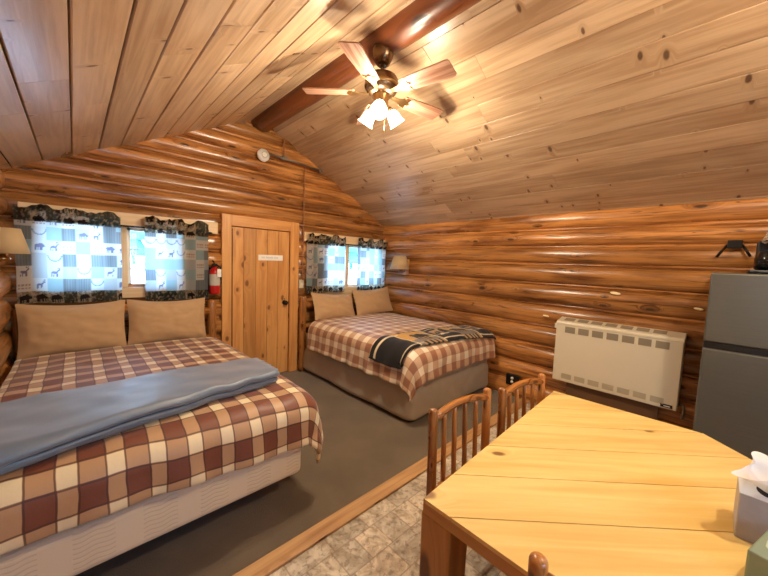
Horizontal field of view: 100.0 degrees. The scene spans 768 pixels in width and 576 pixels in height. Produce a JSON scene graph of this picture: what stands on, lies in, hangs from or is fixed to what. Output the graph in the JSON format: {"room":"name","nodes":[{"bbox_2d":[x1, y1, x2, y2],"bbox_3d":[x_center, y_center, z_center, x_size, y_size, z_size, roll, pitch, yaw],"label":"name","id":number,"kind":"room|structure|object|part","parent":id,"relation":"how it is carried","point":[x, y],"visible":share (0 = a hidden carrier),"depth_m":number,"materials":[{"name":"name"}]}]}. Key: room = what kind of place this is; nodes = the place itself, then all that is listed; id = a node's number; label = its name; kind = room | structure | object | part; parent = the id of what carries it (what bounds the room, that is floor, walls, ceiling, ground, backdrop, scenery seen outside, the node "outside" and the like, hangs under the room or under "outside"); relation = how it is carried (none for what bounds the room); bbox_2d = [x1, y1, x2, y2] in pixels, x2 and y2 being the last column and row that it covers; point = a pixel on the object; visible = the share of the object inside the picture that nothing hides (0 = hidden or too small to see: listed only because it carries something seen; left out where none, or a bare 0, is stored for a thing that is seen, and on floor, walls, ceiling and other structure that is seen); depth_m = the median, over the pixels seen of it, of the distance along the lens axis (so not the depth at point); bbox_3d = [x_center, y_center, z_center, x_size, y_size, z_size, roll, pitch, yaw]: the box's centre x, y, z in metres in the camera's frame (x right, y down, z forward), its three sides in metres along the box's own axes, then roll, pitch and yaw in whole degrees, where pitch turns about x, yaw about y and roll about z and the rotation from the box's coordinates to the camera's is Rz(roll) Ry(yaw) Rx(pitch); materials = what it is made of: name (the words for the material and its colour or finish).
{"room":"log cabin interior","nodes":[
{"label":"log cabin interior","id":0,"kind":"room"},
{"bbox_2d":[0,170,13,386],"bbox_3d":[-1.200,0.371,0.598,0.248,2.172,5.300,-2,6,-44],"label":"wall","id":1,"kind":"structure","parent":0,"point":[6,342],"depth_m":2.35,"materials":[{"name":"brown wood"}]},
{"bbox_2d":[0,227,30,261],"bbox_3d":[-2.276,-0.244,1.942,0.198,0.240,0.195,-2,6,-44],"label":"wall lamp","id":2,"kind":"object","parent":1,"relation":"attached to","point":[12,240],"visible":1,"depth_m":1.91,"materials":[{"name":"beige fabric"}]},
{"bbox_2d":[0,253,10,260],"bbox_3d":[-2.289,-0.224,1.932,0.068,0.120,0.068,-2,6,-44],"label":"lamp base","id":3,"kind":"object","parent":2,"relation":"attached to","point":[3,257],"depth_m":1.93,"materials":[{"name":"gold metal"}]},
{"bbox_2d":[0,121,384,368],"bbox_3d":[-1.532,-0.428,3.945,4.300,3.212,0.241,-2,6,-44],"label":"wall","id":4,"kind":"structure","parent":0,"point":[203,174],"depth_m":3.38,"materials":[{"name":"brown wood"}]},
{"bbox_2d":[17,201,217,297],"bbox_3d":[-2.412,-0.308,3.096,1.450,0.785,0.225,-2,6,-44],"label":"window","id":5,"kind":"structure","parent":4,"relation":"in","point":[131,219],"depth_m":3.02,"materials":[{"name":"brown wood"}]},
{"bbox_2d":[11,215,211,233],"bbox_3d":[-2.344,-0.565,2.950,1.400,0.021,0.065,-2,6,-44],"label":"curtain rod","id":6,"kind":"object","parent":5,"relation":"attached to","point":[11,215],"visible":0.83,"depth_m":2.93,"materials":[{"name":"black metal"}]},
{"bbox_2d":[12,204,121,303],"bbox_3d":[-2.597,-0.269,2.687,0.642,0.796,0.082,-2,6,-44],"label":"curtain","id":7,"kind":"object","parent":6,"relation":"hanging from","point":[78,261],"visible":0.98,"depth_m":2.68,"materials":[{"name":"fabric"}]},
{"bbox_2d":[144,216,208,300],"bbox_3d":[-2.045,-0.282,3.212,0.556,0.814,0.076,-2,6,-44],"label":"curtain","id":8,"kind":"object","parent":6,"relation":"hanging from","point":[176,261],"visible":1,"depth_m":3.20,"materials":[{"name":"fabric"}]},
{"bbox_3d":[-2.334,-0.629,3.010,1.440,0.125,0.047,-2,6,-44],"label":"head casing","id":9,"kind":"part","parent":5,"relation":"part of","materials":[{"name":"brown wood"}]},
{"bbox_3d":[-2.479,0.043,2.970,1.140,0.100,0.072,-2,6,-44],"label":"sill","id":10,"kind":"part","parent":5,"relation":"part of","materials":[{"name":"brown wood"}]},
{"bbox_3d":[-2.321,-0.301,3.212,0.380,0.560,0.035,-2,6,-44],"label":"sash","id":11,"kind":"part","parent":5,"relation":"part of","materials":[{"name":"white plastic"}]},
{"bbox_2d":[208,260,221,293],"bbox_3d":[-1.817,-0.117,3.468,0.123,0.362,0.144,-2,6,-44],"label":"fire extinguisher","id":12,"kind":"object","parent":4,"relation":"attached to","point":[215,274],"visible":0.99,"depth_m":3.43,"materials":[{"name":"red metal"}]},
{"bbox_2d":[220,213,298,371],"bbox_3d":[-1.495,0.140,3.943,0.937,1.950,0.171,-2,6,-44],"label":"door","id":13,"kind":"structure","parent":4,"relation":"in","point":[259,299],"depth_m":3.90,"materials":[{"name":"brown wood"}]},
{"bbox_2d":[258,255,282,260],"bbox_3d":[-1.389,-0.371,3.956,0.311,0.071,0.003,-2,6,-44],"label":"paper sign","id":14,"kind":"object","parent":13,"relation":"attached to","point":[260,257],"visible":1,"depth_m":3.96,"materials":[{"name":"white paper"}]},
{"bbox_2d":[257,149,268,161],"bbox_3d":[-1.397,-1.547,3.747,0.144,0.144,0.049,-2,6,-44],"label":"smoke detector","id":15,"kind":"object","parent":4,"relation":"attached to","point":[262,154],"visible":1,"depth_m":3.73,"materials":[{"name":"white plastic"}]},
{"bbox_2d":[270,139,321,279],"bbox_3d":[-1.111,-0.952,4.081,0.706,1.716,0.060,-2,6,-44],"label":"wiring","id":16,"kind":"object","parent":4,"relation":"attached to","point":[283,158],"visible":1,"depth_m":4.12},
{"bbox_2d":[298,280,303,287],"bbox_3d":[-1.095,-0.055,4.260,0.066,0.110,0.036,-2,6,-44],"label":"light switch","id":17,"kind":"object","parent":4,"relation":"attached to","point":[300,282],"visible":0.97,"depth_m":4.25,"materials":[{"name":"white plastic"}]},
{"bbox_2d":[304,232,384,293],"bbox_3d":[-0.594,-0.345,4.841,1.490,0.845,0.225,-2,6,-44],"label":"window","id":18,"kind":"structure","parent":4,"relation":"in","point":[348,288],"depth_m":4.80,"materials":[{"name":"brown wood"}]},
{"bbox_3d":[-0.493,0.030,4.880,1.250,0.100,0.072,-2,6,-44],"label":"sill","id":19,"kind":"part","parent":18,"relation":"part of","materials":[{"name":"brown wood"}]},
{"bbox_3d":[-0.522,-0.696,4.746,1.480,0.125,0.047,-2,6,-44],"label":"head casing","id":20,"kind":"part","parent":18,"relation":"part of","materials":[{"name":"brown wood"}]},
{"bbox_3d":[-0.367,-0.343,5.088,0.580,0.620,0.035,-2,6,-44],"label":"sash","id":21,"kind":"part","parent":18,"relation":"part of","materials":[{"name":"white plastic"}]},
{"bbox_3d":[-0.503,-0.632,4.714,1.440,0.021,0.065,-2,6,-44],"label":"curtain rod","id":22,"kind":"object","parent":18,"relation":"attached to","visible":0},
{"bbox_2d":[306,233,345,293],"bbox_3d":[-0.777,-0.331,4.431,0.623,0.813,0.082,-2,6,-44],"label":"curtain","id":23,"kind":"object","parent":22,"relation":"hanging from","point":[326,260],"visible":1,"depth_m":4.42,"materials":[{"name":"fabric"}]},
{"bbox_2d":[357,238,387,289],"bbox_3d":[-0.183,-0.357,4.999,0.590,0.811,0.081,-2,6,-44],"label":"curtain","id":24,"kind":"object","parent":22,"relation":"hanging from","point":[371,258],"visible":0.95,"depth_m":5.01,"materials":[{"name":"fabric"}]},
{"bbox_2d":[75,369,520,575],"bbox_3d":[-0.770,1.241,3.140,4.400,0.060,2.590,-2,6,-44],"label":"floor","id":25,"kind":"structure","parent":0,"point":[365,445],"depth_m":2.07,"materials":[{"name":"grey carpet"}]},
{"bbox_2d":[0,299,300,575],"bbox_3d":[-1.668,0.733,2.307,1.478,1.017,2.131,-2,6,-44],"label":"bed","id":26,"kind":"object","parent":25,"relation":"on","point":[73,551],"visible":0.21,"depth_m":1.44,"materials":[{"name":"beige fabric"}]},
{"bbox_3d":[-2.865,0.665,2.560,0.103,1.015,0.101,-2,6,-44],"label":"headboard post","id":27,"kind":"part","parent":26,"relation":"part of","materials":[{"name":"brown wood"}]},
{"bbox_2d":[15,300,126,359],"bbox_3d":[-2.554,0.331,2.668,0.658,0.432,0.196,-2,6,-42],"label":"pillow","id":28,"kind":"object","parent":26,"relation":"on","point":[43,330],"visible":0.94,"depth_m":2.59,"materials":[{"name":"beige fabric"}]},
{"bbox_2d":[0,337,322,554],"bbox_3d":[-1.539,0.800,2.217,1.487,0.474,1.988,-2,6,-44],"label":"duvet","id":29,"kind":"object","parent":26,"relation":"on","point":[91,481],"visible":0.67,"depth_m":1.56,"materials":[{"name":"multicoloured fabric"}]},
{"bbox_2d":[0,358,279,474],"bbox_3d":[-1.166,0.583,1.685,0.568,0.130,1.299,6,6,43],"label":"folded blanket","id":30,"kind":"object","parent":29,"relation":"on","point":[35,428],"visible":1,"depth_m":1.50,"materials":[{"name":"blue fabric"}]},
{"bbox_2d":[127,297,205,344],"bbox_3d":[-2.078,0.314,3.119,0.645,0.434,0.204,-2,6,-41],"label":"pillow","id":31,"kind":"object","parent":26,"relation":"on","point":[149,321],"visible":0.94,"depth_m":3.04,"materials":[{"name":"beige fabric"}]},
{"bbox_3d":[-2.353,0.256,3.003,1.316,0.090,0.084,-2,6,-44],"label":"headboard rail","id":32,"kind":"part","parent":26,"relation":"part of","materials":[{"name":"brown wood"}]},
{"bbox_3d":[-1.873,0.630,3.511,0.103,1.017,0.102,-2,6,-44],"label":"headboard post","id":33,"kind":"part","parent":26,"relation":"part of","materials":[{"name":"brown wood"}]},
{"bbox_2d":[233,398,529,575],"bbox_3d":[0.152,1.310,2.239,4.080,0.017,0.100,-2,6,-44],"label":"trim","id":34,"kind":"structure","parent":25,"relation":"on","point":[274,560],"depth_m":1.85,"materials":[{"name":"brown wood"}]},
{"bbox_2d":[298,296,487,421],"bbox_3d":[0.097,0.666,4.094,1.555,1.007,1.996,-2,6,-44],"label":"bed","id":35,"kind":"object","parent":25,"relation":"on","point":[450,386],"visible":0.52,"depth_m":3.42,"materials":[{"name":"grey fabric"}]},
{"bbox_3d":[-1.081,0.605,4.272,0.102,1.006,0.102,-2,6,-44],"label":"headboard post","id":36,"kind":"part","parent":35,"relation":"part of","materials":[{"name":"brown wood"}]},
{"bbox_3d":[-0.541,0.200,4.741,1.391,0.090,0.084,-2,6,-44],"label":"headboard rail","id":37,"kind":"part","parent":35,"relation":"part of","materials":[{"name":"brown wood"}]},
{"bbox_2d":[307,312,494,402],"bbox_3d":[0.174,0.688,3.947,1.545,0.489,1.849,-2,6,-44],"label":"duvet","id":38,"kind":"object","parent":35,"relation":"on","point":[350,340],"visible":0.76,"depth_m":3.43,"materials":[{"name":"fabric"}]},
{"bbox_2d":[311,292,354,319],"bbox_3d":[-0.676,0.240,4.393,0.196,0.377,0.703,6,6,43],"label":"pillow","id":39,"kind":"object","parent":38,"relation":"on","point":[326,306],"visible":0.98,"depth_m":4.29,"materials":[{"name":"beige fabric"}]},
{"bbox_2d":[352,287,392,314],"bbox_3d":[-0.163,0.194,4.882,0.708,0.416,0.196,-2,6,-40],"label":"pillow","id":40,"kind":"object","parent":38,"relation":"on","point":[376,300],"visible":0.99,"depth_m":4.79,"materials":[{"name":"beige fabric"}]},
{"bbox_2d":[369,325,495,369],"bbox_3d":[0.611,0.590,3.467,1.576,0.241,0.442,-1,6,-37],"label":"throw blanket","id":41,"kind":"object","parent":38,"relation":"on","point":[389,350],"visible":1,"depth_m":3.17,"materials":[{"name":"black fabric"}]},
{"bbox_2d":[0,0,767,226],"bbox_3d":[0.344,-1.230,1.933,4.980,1.365,5.950,-2,6,-44],"label":"ceiling","id":42,"kind":"structure","parent":0,"point":[550,106],"depth_m":2.12,"materials":[{"name":"brown wood"}]},
{"bbox_2d":[251,0,481,131],"bbox_3d":[0.380,-1.719,1.875,0.244,0.248,5.262,-2,6,-44],"label":"ridge beam","id":43,"kind":"structure","parent":42,"relation":"attached to","point":[419,18],"depth_m":2.21,"materials":[{"name":"brown wood"}]},
{"bbox_2d":[302,41,456,128],"bbox_3d":[0.008,-1.394,2.296,1.070,0.623,1.071,-2,6,-44],"label":"ceiling fan","id":44,"kind":"object","parent":43,"relation":"hanging from","point":[381,85],"visible":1,"depth_m":2.21,"materials":[{"name":"brown wood"}]},
{"bbox_3d":[-0.386,-1.404,2.303,0.367,0.038,0.142,2,5,1],"label":"blade","id":45,"kind":"part","parent":44,"relation":"part of","materials":[{"name":"brown wood"}]},
{"bbox_3d":[-0.139,-1.367,1.949,0.142,0.038,0.367,4,5,19],"label":"blade","id":46,"kind":"part","parent":44,"relation":"part of","materials":[{"name":"brown wood"}]},
{"bbox_3d":[-0.125,-1.421,2.648,0.142,0.038,0.367,1,5,-17],"label":"blade","id":47,"kind":"part","parent":44,"relation":"part of","materials":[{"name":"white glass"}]},
{"bbox_3d":[-0.129,-1.241,2.376,0.122,0.132,0.130,-2,6,-44],"label":"lamp shade","id":48,"kind":"part","parent":44,"relation":"part of","materials":[{"name":"white glass"}]},
{"bbox_3d":[-0.033,-1.222,2.179,0.125,0.132,0.123,-2,6,-44],"label":"lamp shade","id":49,"kind":"part","parent":44,"relation":"part of","materials":[{"name":"white glass"}]},
{"bbox_3d":[0.091,-1.231,2.360,0.130,0.132,0.122,-2,6,-44],"label":"lamp shade","id":50,"kind":"part","parent":44,"relation":"part of","materials":[{"name":"white glass"}]},
{"bbox_3d":[0.284,-1.394,2.508,0.367,0.038,0.142,-1,5,-35],"label":"blade","id":51,"kind":"part","parent":44,"relation":"part of","materials":[{"name":"brown wood"}]},
{"bbox_3d":[0.275,-1.361,2.076,0.367,0.038,0.142,6,6,37],"label":"blade","id":52,"kind":"part","parent":44,"relation":"part of","materials":[{"name":"brown wood"}]},
{"bbox_2d":[269,402,535,575],"bbox_3d":[1.131,1.471,1.166,4.400,0.060,2.910,-2,6,-44],"label":"floor","id":53,"kind":"structure","parent":0,"point":[385,539],"depth_m":1.70,"materials":[{"name":"tile"}]},
{"bbox_2d":[426,388,504,573],"bbox_3d":[0.484,0.963,1.389,0.449,0.868,0.476,-1,6,-39],"label":"dining chair","id":54,"kind":"object","parent":53,"relation":"on","point":[435,415],"visible":0.09,"depth_m":1.50,"materials":[{"name":"brown wood"}]},
{"bbox_3d":[0.206,0.951,1.411,0.048,0.868,0.066,-1,6,-39],"label":"post","id":55,"kind":"part","parent":54,"relation":"part of","materials":[{"name":"brown wood"}]},
{"bbox_3d":[0.362,0.880,1.535,0.402,0.025,0.036,-1,6,-39],"label":"rail","id":56,"kind":"part","parent":54,"relation":"part of","materials":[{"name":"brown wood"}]},
{"bbox_3d":[0.365,0.549,1.521,0.407,0.055,0.052,-1,6,-39],"label":"rail","id":57,"kind":"part","parent":54,"relation":"part of","materials":[{"name":"brown wood"}]},
{"bbox_3d":[0.516,0.943,1.665,0.047,0.868,0.065,-1,6,-39],"label":"post","id":58,"kind":"part","parent":54,"relation":"part of","materials":[{"name":"brown wood"}]},
{"bbox_2d":[496,373,545,437],"bbox_3d":[0.880,0.958,1.651,0.449,0.868,0.476,-1,6,-37],"label":"dining chair","id":59,"kind":"object","parent":53,"relation":"on","point":[503,393],"visible":0.07,"depth_m":1.76,"materials":[{"name":"brown wood"}]},
{"bbox_3d":[0.603,0.945,1.682,0.048,0.868,0.066,-1,6,-37],"label":"post","id":60,"kind":"part","parent":59,"relation":"part of","materials":[{"name":"brown wood"}]},
{"bbox_3d":[0.766,0.544,1.787,0.407,0.055,0.052,-1,6,-37],"label":"rail","id":61,"kind":"part","parent":59,"relation":"part of","materials":[{"name":"brown wood"}]},
{"bbox_3d":[0.922,0.938,1.926,0.047,0.868,0.065,-1,6,-37],"label":"post","id":62,"kind":"part","parent":59,"relation":"part of","materials":[{"name":"brown wood"}]},
{"bbox_2d":[527,551,554,575],"bbox_3d":[0.607,1.020,0.725,0.476,0.868,0.449,-2,6,-44],"label":"dining chair","id":63,"kind":"object","parent":53,"relation":"on","point":[538,565],"visible":1,"depth_m":0.69,"materials":[{"name":"brown wood"}]},
{"bbox_2d":[419,391,752,575],"bbox_3d":[0.994,1.064,1.043,1.297,0.760,1.310,-2,6,-44],"label":"dining table","id":64,"kind":"object","parent":53,"relation":"on","point":[595,489],"visible":0.93,"depth_m":1.01,"materials":[{"name":"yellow wood"}]},
{"bbox_3d":[0.179,1.055,1.037,0.110,0.715,0.110,-2,6,-44],"label":"leg","id":65,"kind":"part","parent":64,"relation":"part of","materials":[{"name":"brown wood"}]},
{"bbox_2d":[731,451,767,543],"bbox_3d":[1.079,0.593,0.894,0.158,0.205,0.173,-2,6,-44],"label":"tissue box","id":66,"kind":"object","parent":64,"relation":"on","point":[750,511],"visible":1,"depth_m":0.89,"materials":[{"name":"white cardboard"}]},
{"bbox_2d":[744,531,767,575],"bbox_3d":[0.957,0.663,0.745,0.150,0.080,0.130,0,5,-27],"label":"box","id":67,"kind":"object","parent":64,"relation":"on","point":[757,554],"visible":1,"depth_m":0.76,"materials":[{"name":"green cardboard"}]},
{"bbox_2d":[693,272,767,459],"bbox_3d":[2.518,0.665,2.132,0.590,1.503,0.614,-2,6,-44],"label":"fridge","id":68,"kind":"object","parent":53,"relation":"on","point":[731,408],"visible":0.68,"depth_m":2.02,"materials":[{"name":"grey metal"}]},
{"bbox_3d":[2.318,0.888,1.965,0.060,0.948,0.614,-2,6,-44],"label":"door","id":69,"kind":"part","parent":68,"relation":"part of","materials":[{"name":"metal"}]},
{"bbox_3d":[2.347,0.149,1.907,0.060,0.453,0.614,-2,6,-44],"label":"freezer door","id":70,"kind":"part","parent":68,"relation":"part of","materials":[{"name":"metal"}]},
{"bbox_2d":[747,241,767,273],"bbox_3d":[2.502,-0.191,2.028,0.220,0.217,0.270,-2,6,-44],"label":"coffee maker","id":71,"kind":"object","parent":68,"relation":"on","point":[760,266],"visible":1,"depth_m":2.04,"materials":[{"name":"black plastic"}]},
{"bbox_3d":[2.564,-0.206,2.079,0.060,0.190,0.220,-2,6,-44],"label":"water tank","id":72,"kind":"part","parent":71,"relation":"part of","materials":[{"name":"black plastic"}]},
{"bbox_2d":[760,231,767,244],"bbox_3d":[2.474,-0.324,2.011,0.156,0.190,0.152,1,5,-10],"label":"bag","id":73,"kind":"object","parent":71,"relation":"on","point":[764,240],"visible":1,"depth_m":2.04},
{"bbox_2d":[382,198,767,429],"bbox_3d":[1.826,0.260,3.498,0.248,2.172,5.300,-2,6,-44],"label":"wall","id":74,"kind":"structure","parent":0,"point":[512,278],"depth_m":3.30,"materials":[{"name":"brown wood"}]},
{"bbox_2d":[390,255,409,274],"bbox_3d":[0.234,-0.339,4.793,0.297,0.286,0.292,-2,6,-44],"label":"wall lamp","id":75,"kind":"object","parent":74,"relation":"attached to","point":[400,262],"visible":1,"depth_m":4.70,"materials":[{"name":"beige fabric"}]},
{"bbox_2d":[506,373,520,384],"bbox_3d":[1.486,1.060,3.717,0.076,0.125,0.150,-2,6,-44],"label":"wall outlet","id":76,"kind":"object","parent":74,"relation":"attached to","point":[510,378],"visible":0.91,"depth_m":3.70,"materials":[{"name":"black plastic"}]},
{"bbox_2d":[552,317,686,419],"bbox_3d":[2.107,0.765,2.976,0.161,0.859,1.026,-2,6,-44],"label":"wall heater","id":77,"kind":"object","parent":74,"relation":"attached to","point":[632,369],"visible":0.99,"depth_m":2.87,"materials":[{"name":"beige metal"}]},
{"bbox_2d":[561,373,570,379],"bbox_3d":[1.801,0.876,3.188,0.002,0.050,0.088,-2,6,-44],"label":"vent grille","id":78,"kind":"object","parent":77,"relation":"attached to","point":[564,376],"depth_m":3.19,"materials":[{"name":"beige metal"}]},
{"bbox_2d":[565,326,574,333],"bbox_3d":[1.819,0.413,3.151,0.002,0.060,0.088,-2,6,-44],"label":"vent grille","id":79,"kind":"object","parent":77,"relation":"attached to","point":[568,329],"depth_m":3.15,"materials":[{"name":"beige metal"}]},
{"bbox_2d":[574,376,583,383],"bbox_3d":[1.880,0.886,3.105,0.002,0.050,0.088,-2,6,-44],"label":"vent grille","id":80,"kind":"object","parent":77,"relation":"attached to","point":[577,379],"depth_m":3.11,"materials":[{"name":"beige metal"}]},
{"bbox_2d":[577,319,588,322],"bbox_3d":[1.942,0.325,3.141,0.082,0.018,0.088,-2,6,-44],"label":"vent grille","id":81,"kind":"object","parent":77,"relation":"attached to","point":[578,320],"depth_m":3.15,"materials":[{"name":"beige metal"}]},
{"bbox_2d":[578,328,588,335],"bbox_3d":[1.898,0.422,3.068,0.002,0.060,0.088,-2,6,-44],"label":"vent grille","id":82,"kind":"object","parent":77,"relation":"attached to","point":[581,331],"depth_m":3.07,"materials":[{"name":"beige metal"}]},
{"bbox_2d":[587,380,598,386],"bbox_3d":[1.960,0.895,3.022,0.002,0.050,0.088,-2,6,-44],"label":"vent grille","id":83,"kind":"object","parent":77,"relation":"attached to","point":[590,383],"depth_m":3.02,"materials":[{"name":"beige metal"}]},
{"bbox_2d":[591,321,602,324],"bbox_3d":[2.022,0.334,3.059,0.082,0.018,0.088,-2,6,-44],"label":"vent grille","id":84,"kind":"object","parent":77,"relation":"attached to","point":[592,322],"depth_m":3.06,"materials":[{"name":"beige metal"}]},
{"bbox_2d":[592,331,602,338],"bbox_3d":[1.978,0.432,2.986,0.002,0.060,0.088,-2,6,-44],"label":"vent grille","id":85,"kind":"object","parent":77,"relation":"attached to","point":[595,334],"depth_m":2.99,"materials":[{"name":"beige metal"}]},
{"bbox_2d":[602,383,612,390],"bbox_3d":[2.039,0.905,2.940,0.002,0.050,0.088,-2,6,-44],"label":"vent grille","id":86,"kind":"object","parent":77,"relation":"attached to","point":[605,386],"depth_m":2.94,"materials":[{"name":"beige metal"}]},
{"bbox_2d":[605,323,617,326],"bbox_3d":[2.102,0.344,2.976,0.082,0.018,0.088,-2,6,-44],"label":"vent grille","id":87,"kind":"object","parent":77,"relation":"attached to","point":[606,324],"depth_m":2.98,"materials":[{"name":"beige metal"}]},
{"bbox_2d":[606,333,617,340],"bbox_3d":[2.057,0.442,2.903,0.002,0.060,0.088,-2,6,-44],"label":"vent grille","id":88,"kind":"object","parent":77,"relation":"attached to","point":[609,336],"depth_m":2.91,"materials":[{"name":"beige metal"}]},
{"bbox_2d":[617,387,628,394],"bbox_3d":[2.119,0.914,2.857,0.002,0.050,0.088,-2,6,-44],"label":"vent grille","id":89,"kind":"object","parent":77,"relation":"attached to","point":[620,390],"depth_m":2.86,"materials":[{"name":"beige metal"}]},
{"bbox_2d":[620,325,632,329],"bbox_3d":[2.181,0.353,2.894,0.082,0.018,0.088,-2,6,-44],"label":"vent grille","id":90,"kind":"object","parent":77,"relation":"attached to","point":[623,327],"depth_m":2.89,"materials":[{"name":"beige metal"}]},
{"bbox_2d":[622,335,634,343],"bbox_3d":[2.137,0.451,2.821,0.002,0.060,0.088,-2,6,-44],"label":"vent grille","id":91,"kind":"object","parent":77,"relation":"attached to","point":[626,339],"depth_m":2.82,"materials":[{"name":"beige metal"}]},
{"bbox_2d":[633,391,645,399],"bbox_3d":[2.198,0.924,2.775,0.002,0.050,0.088,-2,6,-44],"label":"vent grille","id":92,"kind":"object","parent":77,"relation":"attached to","point":[637,395],"depth_m":2.77,"materials":[{"name":"beige metal"}]},
{"bbox_2d":[636,327,649,331],"bbox_3d":[2.260,0.363,2.811,0.082,0.018,0.088,-2,6,-44],"label":"vent grille","id":93,"kind":"object","parent":77,"relation":"attached to","point":[638,329],"depth_m":2.81,"materials":[{"name":"beige metal"}]},
{"bbox_2d":[638,338,651,346],"bbox_3d":[2.216,0.461,2.738,0.002,0.060,0.088,-2,6,-44],"label":"vent grille","id":94,"kind":"object","parent":77,"relation":"attached to","point":[642,342],"depth_m":2.74,"materials":[{"name":"beige metal"}]},
{"bbox_2d":[650,395,663,403],"bbox_3d":[2.277,0.934,2.692,0.002,0.050,0.088,-2,6,-44],"label":"vent grille","id":95,"kind":"object","parent":77,"relation":"attached to","point":[654,399],"depth_m":2.69,"materials":[{"name":"beige metal"}]},
{"bbox_2d":[653,330,667,334],"bbox_3d":[2.340,0.373,2.729,0.082,0.018,0.088,-2,6,-44],"label":"vent grille","id":96,"kind":"object","parent":77,"relation":"attached to","point":[658,332],"depth_m":2.72,"materials":[{"name":"beige metal"}]},
{"bbox_2d":[655,340,669,349],"bbox_3d":[2.296,0.470,2.656,0.002,0.060,0.088,-2,6,-44],"label":"vent grille","id":97,"kind":"object","parent":77,"relation":"attached to","point":[659,344],"depth_m":2.66,"materials":[{"name":"beige metal"}]},
{"bbox_2d":[715,240,751,257],"bbox_3d":[2.653,-0.295,2.443,0.054,0.134,0.190,-2,6,-44],"label":"wall bracket","id":98,"kind":"object","parent":74,"relation":"attached to","point":[731,243],"visible":1,"depth_m":2.43,"materials":[{"name":"black metal"}]},
{"bbox_3d":[2.602,-0.285,2.479,0.072,0.104,0.025,4,5,25],"label":"leg","id":99,"kind":"part","parent":98,"relation":"part of","materials":[{"name":"black metal"}]},
{"bbox_3d":[2.661,-0.332,2.443,0.040,0.060,0.080,-2,6,-44],"label":"plate","id":100,"kind":"part","parent":98,"relation":"part of","materials":[{"name":"black metal"}]},
{"bbox_3d":[2.687,-0.277,2.391,0.025,0.099,0.067,0,5,-21],"label":"leg","id":101,"kind":"part","parent":98,"relation":"part of","materials":[{"name":"black metal"}]},
{"label":"outside","id":102,"kind":"structure","parent":0,"visible":0},
{"bbox_2d":[131,263,356,283],"bbox_3d":[-3.551,1.060,9.072,120.000,0.150,130.000,-2,6,-44],"label":"ground","id":103,"kind":"structure","parent":102,"point":[137,276],"depth_m":31.66,"materials":[{"name":"white snow"}]},
{"bbox_2d":[130,231,357,268],"bbox_3d":[-39.923,-12.094,50.422,150.301,16.822,14.662,-2,6,-44],"label":"treeline","id":104,"kind":"object","parent":103,"relation":"on","point":[136,237],"visible":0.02,"depth_m":51.75,"materials":[{"name":"teal plant"}]}
]}

